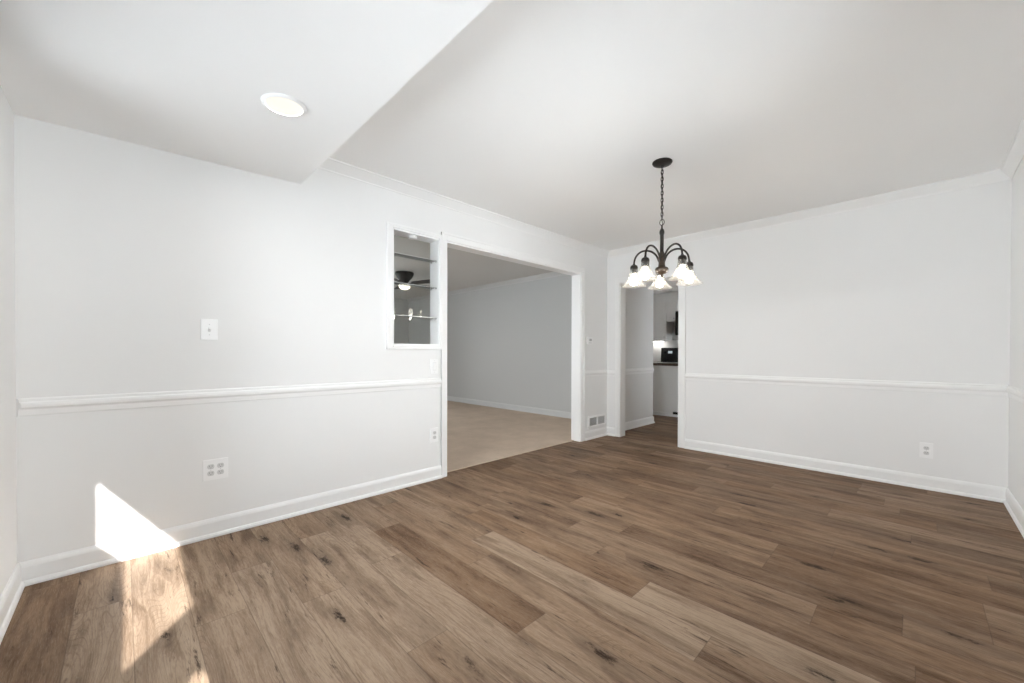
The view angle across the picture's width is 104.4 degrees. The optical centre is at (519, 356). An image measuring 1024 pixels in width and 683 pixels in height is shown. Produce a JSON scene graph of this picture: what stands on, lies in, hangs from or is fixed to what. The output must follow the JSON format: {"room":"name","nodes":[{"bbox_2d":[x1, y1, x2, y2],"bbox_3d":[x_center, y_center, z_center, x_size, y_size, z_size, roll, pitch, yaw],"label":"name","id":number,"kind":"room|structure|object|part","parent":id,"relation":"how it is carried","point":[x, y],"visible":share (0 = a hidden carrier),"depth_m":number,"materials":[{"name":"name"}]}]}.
{"room":"empty dining room","nodes":[
{"label":"empty dining room","id":0,"kind":"room"},
{"bbox_2d":[0,85,16,595],"bbox_3d":[-1.105,-0.309,0.508,0.150,2.750,3.520,0,1,-45],"label":"wall","id":1,"kind":"structure","parent":0,"point":[8,464],"depth_m":1.68,"materials":[{"name":"paint"}]},
{"bbox_2d":[0,563,24,643],"bbox_3d":[-1.099,1.011,0.633,0.024,0.108,3.370,0,1,-45],"label":"baseboard","id":2,"kind":"structure","parent":1,"relation":"attached to","point":[11,594],"depth_m":1.64,"materials":[{"name":"paint"}]},
{"bbox_2d":[0,0,492,183],"bbox_3d":[-0.776,-1.315,1.012,1.335,0.460,3.485,0,1,-45],"label":"ceiling","id":3,"kind":"structure","parent":0,"point":[189,78],"depth_m":1.52,"materials":[{"name":"paint"}]},
{"bbox_2d":[261,93,306,116],"bbox_3d":[-1.050,-1.121,1.776,0.178,0.015,0.178,0,1,-34],"label":"recessed light","id":4,"kind":"object","parent":3,"relation":"in","point":[282,104],"visible":1,"depth_m":1.76,"materials":[{"name":"white plastic"}]},
{"bbox_2d":[14,115,653,562],"bbox_3d":[-0.199,-0.335,3.976,6.328,2.750,0.115,0,1,-45],"label":"wall","id":5,"kind":"structure","parent":0,"point":[123,249],"depth_m":2.29,"materials":[{"name":"paint"}]},
{"bbox_2d":[201,319,217,339],"bbox_3d":[-1.791,-0.157,2.297,0.078,0.120,0.019,0,1,-45],"label":"light switch","id":6,"kind":"object","parent":5,"relation":"attached to","point":[209,327],"visible":1,"depth_m":2.30,"materials":[{"name":"white plastic"}]},
{"bbox_2d":[203,457,227,481],"bbox_3d":[-1.778,0.659,2.326,0.118,0.120,0.008,0,1,-45],"label":"wall outlet","id":7,"kind":"object","parent":5,"relation":"attached to","point":[213,469],"visible":1,"depth_m":2.32,"materials":[{"name":"white plastic"}]},
{"bbox_2d":[207,471,213,475],"bbox_3d":[-1.792,0.678,2.308,0.033,0.027,0.002,0,1,-45],"label":"receptacle","id":8,"kind":"object","parent":7,"relation":"attached to","point":[209,473],"depth_m":2.31,"materials":[{"name":"grey plastic"}]},
{"bbox_2d":[16,370,606,416],"bbox_3d":[-0.562,0.223,3.528,4.878,0.084,0.016,0,1,-45],"label":"trim","id":9,"kind":"structure","parent":5,"relation":"attached to","point":[122,401],"depth_m":2.27,"materials":[{"name":"paint"}]},
{"bbox_2d":[18,427,606,586],"bbox_3d":[-0.560,0.989,3.531,4.878,0.108,0.024,0,1,-45],"label":"baseboard","id":10,"kind":"structure","parent":5,"relation":"attached to","point":[47,568],"depth_m":2.29,"materials":[{"name":"paint"}]},
{"bbox_2d":[408,235,416,239],"bbox_3d":[-0.884,-0.985,3.291,0.072,0.026,0.072,0,1,-45],"label":"puck light","id":11,"kind":"object","parent":5,"relation":"attached to","point":[411,237],"visible":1,"depth_m":3.27,"materials":[{"name":"white plastic"}]},
{"bbox_2d":[386,221,441,349],"bbox_3d":[-0.894,-0.552,3.286,0.496,0.985,0.153,0,1,-45],"label":"trim","id":12,"kind":"structure","parent":5,"relation":"attached to","point":[435,240],"depth_m":3.30,"materials":[{"name":"paint"}]},
{"bbox_2d":[394,252,436,263],"bbox_3d":[-0.887,-0.820,3.309,0.412,0.013,0.104,0,1,-45],"label":"glass shelf","id":13,"kind":"object","parent":5,"relation":"attached to","point":[395,253],"visible":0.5,"depth_m":3.31,"materials":[{"name":"white"}]},
{"bbox_2d":[394,282,436,289],"bbox_3d":[-0.887,-0.588,3.311,0.412,0.013,0.104,0,1,-45],"label":"glass shelf","id":14,"kind":"object","parent":5,"relation":"attached to","point":[397,283],"visible":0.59,"depth_m":3.32,"materials":[{"name":"white"}]},
{"bbox_2d":[394,315,436,319],"bbox_3d":[-0.888,-0.328,3.313,0.412,0.013,0.104,0,1,-45],"label":"glass shelf","id":15,"kind":"object","parent":5,"relation":"attached to","point":[431,318],"visible":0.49,"depth_m":3.31,"materials":[{"name":"white"}]},
{"bbox_2d":[430,427,437,442],"bbox_3d":[-0.721,0.666,3.380,0.074,0.120,0.008,0,1,-45],"label":"wall outlet","id":16,"kind":"object","parent":5,"relation":"attached to","point":[433,431],"visible":1,"depth_m":3.37,"materials":[{"name":"white plastic"}]},
{"bbox_2d":[431,359,437,373],"bbox_3d":[-0.718,0.082,3.373,0.074,0.122,0.012,0,1,-45],"label":"light switch","id":17,"kind":"object","parent":5,"relation":"attached to","point":[434,362],"visible":1,"depth_m":3.37,"materials":[{"name":"white plastic"}]},
{"bbox_2d":[441,232,584,477],"bbox_3d":[0.024,-0.020,4.197,2.083,2.118,0.145,0,1,-45],"label":"trim","id":18,"kind":"structure","parent":5,"relation":"attached to","point":[449,240],"depth_m":4.42,"materials":[{"name":"paint"}]},
{"bbox_2d":[586,337,592,343],"bbox_3d":[0.878,-0.200,4.948,0.100,0.090,0.029,0,1,-45],"label":"thermostat","id":19,"kind":"object","parent":5,"relation":"attached to","point":[589,340],"visible":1,"depth_m":4.93,"materials":[{"name":"white plastic"}]},
{"bbox_2d":[588,413,605,427],"bbox_3d":[1.001,0.819,5.093,0.390,0.144,0.012,0,1,-45],"label":"air vent","id":20,"kind":"object","parent":5,"relation":"in","point":[596,420],"visible":1,"depth_m":5.08,"materials":[{"name":"white plastic"}]},
{"bbox_2d":[625,367,653,374],"bbox_3d":[1.668,0.211,5.748,1.185,0.084,0.016,0,1,-45],"label":"trim","id":21,"kind":"structure","parent":5,"relation":"attached to","point":[633,370],"depth_m":5.84,"materials":[{"name":"paint"}]},
{"bbox_2d":[625,416,654,430],"bbox_3d":[1.637,0.976,5.801,1.209,0.108,0.139,0,1,-45],"label":"baseboard","id":22,"kind":"structure","parent":5,"relation":"attached to","point":[648,420],"depth_m":5.85,"materials":[{"name":"paint"}]},
{"bbox_2d":[318,116,1023,257],"bbox_3d":[1.045,-1.318,2.746,3.693,0.072,3.370,0,1,-45],"label":"trim","id":23,"kind":"structure","parent":5,"relation":"attached to","point":[1015,154],"depth_m":3.38,"materials":[{"name":"paint"}]},
{"bbox_2d":[394,298,408,343],"bbox_3d":[-4.921,-0.380,8.280,5.713,2.750,0.120,0,1,-45],"label":"wall","id":24,"kind":"structure","parent":0,"point":[401,306],"depth_m":10.11,"materials":[{"name":"paint"}]},
{"bbox_2d":[394,235,552,299],"bbox_3d":[-2.666,-1.537,6.094,5.833,0.200,6.385,0,1,-45],"label":"ceiling","id":25,"kind":"structure","parent":0,"point":[465,269],"depth_m":6.50,"materials":[{"name":"paint"}]},
{"bbox_2d":[394,271,429,289],"bbox_3d":[-1.929,-1.291,6.827,1.196,0.298,1.235,0,1,-45],"label":"ceiling fan","id":26,"kind":"object","parent":25,"relation":"hanging from","point":[403,276],"visible":0.64,"depth_m":6.70,"materials":[{"name":"black metal"}]},
{"bbox_3d":[-1.959,-1.183,6.791,0.196,0.083,0.196,0,1,-45],"label":"lamp globe","id":27,"kind":"part","parent":26,"relation":"part of","materials":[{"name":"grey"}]},
{"bbox_3d":[-1.589,-1.248,6.618,0.475,0.035,0.136,0,0,25],"label":"blade","id":28,"kind":"part","parent":26,"relation":"part of","materials":[{"name":"brown wood"}]},
{"bbox_2d":[409,275,571,411],"bbox_3d":[-0.644,-0.368,8.119,0.120,2.750,6.386,0,1,-45],"label":"wall","id":29,"kind":"structure","parent":0,"point":[507,344],"depth_m":7.57,"materials":[{"name":"paint"}]},
{"bbox_2d":[407,272,566,302],"bbox_3d":[-0.663,-1.412,8.005,0.060,0.072,6.265,0,1,-45],"label":"trim","id":30,"kind":"structure","parent":29,"relation":"attached to","point":[551,274],"depth_m":7.72,"materials":[{"name":"paint"}]},
{"bbox_2d":[447,396,570,418],"bbox_3d":[-0.656,0.953,8.036,0.024,0.108,6.265,0,1,-45],"label":"baseboard","id":31,"kind":"structure","parent":29,"relation":"attached to","point":[563,414],"depth_m":7.47,"materials":[{"name":"paint"}]},
{"bbox_2d":[447,401,573,471],"bbox_3d":[-2.642,1.016,6.120,5.583,0.010,6.417,0,1,-45],"label":"floor","id":32,"kind":"structure","parent":0,"point":[476,434],"depth_m":5.30,"materials":[{"name":"beige carpet"}]},
{"bbox_2d":[0,415,1023,682],"bbox_3d":[1.313,1.041,4.357,9.342,0.001,5.500,0,1,-45],"label":"floor","id":33,"kind":"structure","parent":0,"point":[638,556],"depth_m":1.80,"materials":[{"name":"brown wood"}]},
{"bbox_2d":[653,365,677,416],"bbox_3d":[2.702,0.588,7.112,0.598,0.868,1.950,0,1,-45],"label":"base cabinet","id":34,"kind":"object","parent":33,"relation":"on","point":[665,378],"visible":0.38,"depth_m":6.88,"materials":[{"name":"paint"}]},
{"bbox_2d":[653,362,677,365],"bbox_3d":[2.716,0.130,7.122,0.700,0.046,2.010,0,1,-45],"label":"countertop","id":35,"kind":"structure","parent":34,"relation":"on","point":[654,363],"depth_m":6.88,"materials":[{"name":"brown stone"}]},
{"bbox_2d":[661,348,677,361],"bbox_3d":[3.149,0.412,8.169,0.729,1.205,0.760,0,1,-45],"label":"range","id":36,"kind":"object","parent":33,"relation":"on","point":[667,354],"visible":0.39,"depth_m":8.50,"materials":[{"name":"black metal"}]},
{"bbox_2d":[653,291,678,361],"bbox_3d":[4.094,-0.355,7.819,0.120,2.750,4.300,0,1,-45],"label":"wall","id":37,"kind":"structure","parent":0,"point":[669,296],"depth_m":8.68,"materials":[{"name":"white paint"}]},
{"bbox_2d":[653,302,672,340],"bbox_3d":[2.911,-0.747,8.658,0.367,0.785,0.755,0,1,-45],"label":"upper cabinet","id":38,"kind":"object","parent":37,"relation":"attached to","point":[662,329],"visible":0.34,"depth_m":8.38,"materials":[{"name":"paint"}]},
{"bbox_3d":[2.940,-0.745,8.420,0.022,0.777,0.370,0,1,-45],"label":"door","id":39,"kind":"part","parent":38,"relation":"part of","materials":[{"name":"paint"}]},
{"bbox_2d":[667,301,676,321],"bbox_3d":[3.252,-0.933,8.315,0.367,0.405,0.200,0,1,-45],"label":"upper cabinet","id":40,"kind":"object","parent":37,"relation":"attached to","point":[671,306],"visible":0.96,"depth_m":8.20,"materials":[{"name":"paint"}]},
{"bbox_2d":[672,322,677,339],"bbox_3d":[3.361,-0.541,8.425,0.059,0.379,0.193,0,1,-45],"label":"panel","id":41,"kind":"object","parent":37,"relation":"attached to","point":[674,337],"visible":0.43,"depth_m":8.44,"materials":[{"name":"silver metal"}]},
{"bbox_2d":[675,311,677,334],"bbox_3d":[3.572,-0.684,7.945,0.437,0.483,0.770,0,1,-45],"label":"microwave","id":42,"kind":"object","parent":37,"relation":"attached to","point":[676,312],"visible":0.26,"depth_m":8.07,"materials":[{"name":"black metal"}]},
{"bbox_2d":[329,0,1023,293],"bbox_3d":[1.827,-1.468,4.758,7.643,0.200,5.420,0,1,-45],"label":"ceiling","id":43,"kind":"structure","parent":0,"point":[555,116],"depth_m":2.17,"materials":[{"name":"paint"}]},
{"bbox_2d":[630,157,693,287],"bbox_3d":[0.981,-0.932,2.762,0.544,0.843,0.549,0,1,-45],"label":"chandelier","id":44,"kind":"object","parent":43,"relation":"hanging from","point":[661,163],"visible":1,"depth_m":2.75,"materials":[{"name":"black metal"}]},
{"bbox_2d":[630,264,637,285],"bbox_3d":[0.832,-0.595,2.876,0.058,0.159,0.058,0,1,-45],"label":"socket","id":45,"kind":"object","parent":44,"relation":"attached to","point":[633,280],"depth_m":2.86,"materials":[{"name":"grey glass"}]},
{"bbox_2d":[641,256,649,279],"bbox_3d":[0.841,-0.593,2.647,0.058,0.159,0.058,0,1,-45],"label":"socket","id":46,"kind":"object","parent":44,"relation":"attached to","point":[645,274],"depth_m":2.63,"materials":[{"name":"grey glass"}]},
{"bbox_3d":[0.905,-0.711,2.826,0.190,0.099,0.013,0,1,34],"label":"arm","id":47,"kind":"part","parent":44,"relation":"part of","materials":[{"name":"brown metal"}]},
{"bbox_3d":[0.910,-0.710,2.701,0.190,0.099,0.013,0,1,-38],"label":"arm","id":48,"kind":"part","parent":44,"relation":"part of","materials":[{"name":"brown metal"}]},
{"bbox_2d":[656,274,663,287],"bbox_3d":[1.046,-0.595,2.956,0.058,0.159,0.058,0,1,-45],"label":"socket","id":49,"kind":"object","parent":44,"relation":"attached to","point":[659,282],"depth_m":2.94,"materials":[{"name":"grey glass"}]},
{"bbox_3d":[0.994,-0.806,2.766,0.033,0.218,0.033,0,1,-45],"label":"stem","id":50,"kind":"part","parent":44,"relation":"part of","materials":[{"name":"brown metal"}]},
{"bbox_3d":[0.995,-1.138,2.764,0.017,0.382,0.017,0,0,0],"label":"chain","id":51,"kind":"part","parent":44,"relation":"part of","materials":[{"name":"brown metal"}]},
{"bbox_3d":[1.031,-0.710,2.667,0.013,0.099,0.190,0,0,-20],"label":"arm","id":52,"kind":"part","parent":44,"relation":"part of","materials":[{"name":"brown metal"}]},
{"bbox_3d":[1.101,-0.711,2.772,0.190,0.099,0.013,0,0,-2],"label":"arm","id":53,"kind":"part","parent":44,"relation":"part of","materials":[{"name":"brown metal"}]},
{"bbox_2d":[677,253,686,277],"bbox_3d":[1.062,-0.592,2.585,0.058,0.159,0.058,0,1,-45],"label":"socket","id":54,"kind":"object","parent":44,"relation":"attached to","point":[682,272],"depth_m":2.57,"materials":[{"name":"grey glass"}]},
{"bbox_2d":[685,260,693,282],"bbox_3d":[1.189,-0.594,2.776,0.058,0.159,0.058,0,1,-45],"label":"socket","id":55,"kind":"object","parent":44,"relation":"attached to","point":[689,278],"depth_m":2.76,"materials":[{"name":"grey glass"}]},
{"bbox_2d":[607,179,1011,487],"bbox_3d":[2.445,-0.329,4.044,0.115,2.750,3.520,0,1,-45],"label":"wall","id":56,"kind":"structure","parent":0,"point":[918,289],"depth_m":3.44,"materials":[{"name":"paint"}]},
{"bbox_2d":[615,269,685,447],"bbox_3d":[1.613,0.015,4.877,0.145,2.045,0.910,0,1,-45],"label":"trim","id":57,"kind":"structure","parent":56,"relation":"attached to","point":[620,283],"depth_m":5.10,"materials":[{"name":"paint"}]},
{"bbox_2d":[607,427,1006,502],"bbox_3d":[2.340,0.992,4.059,0.024,0.108,3.370,0,1,-45],"label":"baseboard","id":58,"kind":"structure","parent":56,"relation":"attached to","point":[956,487],"depth_m":3.44,"materials":[{"name":"paint"}]},
{"bbox_2d":[607,370,1007,396],"bbox_3d":[2.344,0.234,4.056,0.016,0.084,3.370,0,1,-45],"label":"trim","id":59,"kind":"structure","parent":56,"relation":"attached to","point":[907,386],"depth_m":3.44,"materials":[{"name":"paint"}]},
{"bbox_2d":[920,442,932,458],"bbox_3d":[3.242,0.747,3.163,0.008,0.120,0.074,0,1,-45],"label":"wall outlet","id":60,"kind":"object","parent":56,"relation":"attached to","point":[926,449],"visible":1,"depth_m":3.16,"materials":[{"name":"white plastic"}]},
{"bbox_2d":[1008,157,1023,510],"bbox_3d":[1.853,-0.307,1.076,5.143,2.750,0.150,0,1,-45],"label":"wall","id":61,"kind":"structure","parent":0,"point":[1016,378],"depth_m":2.66,"materials":[{"name":"paint"}]},
{"bbox_2d":[1003,488,1023,537],"bbox_3d":[1.801,1.013,1.161,4.878,0.108,0.024,0,1,-45],"label":"baseboard","id":62,"kind":"structure","parent":61,"relation":"attached to","point":[1011,504],"depth_m":2.58,"materials":[{"name":"paint"}]},
{"bbox_2d":[1006,385,1023,403],"bbox_3d":[2.683,0.250,2.026,2.400,0.084,0.016,0,1,-45],"label":"trim","id":63,"kind":"structure","parent":61,"relation":"attached to","point":[1016,393],"depth_m":2.62,"materials":[{"name":"paint"}]}
]}

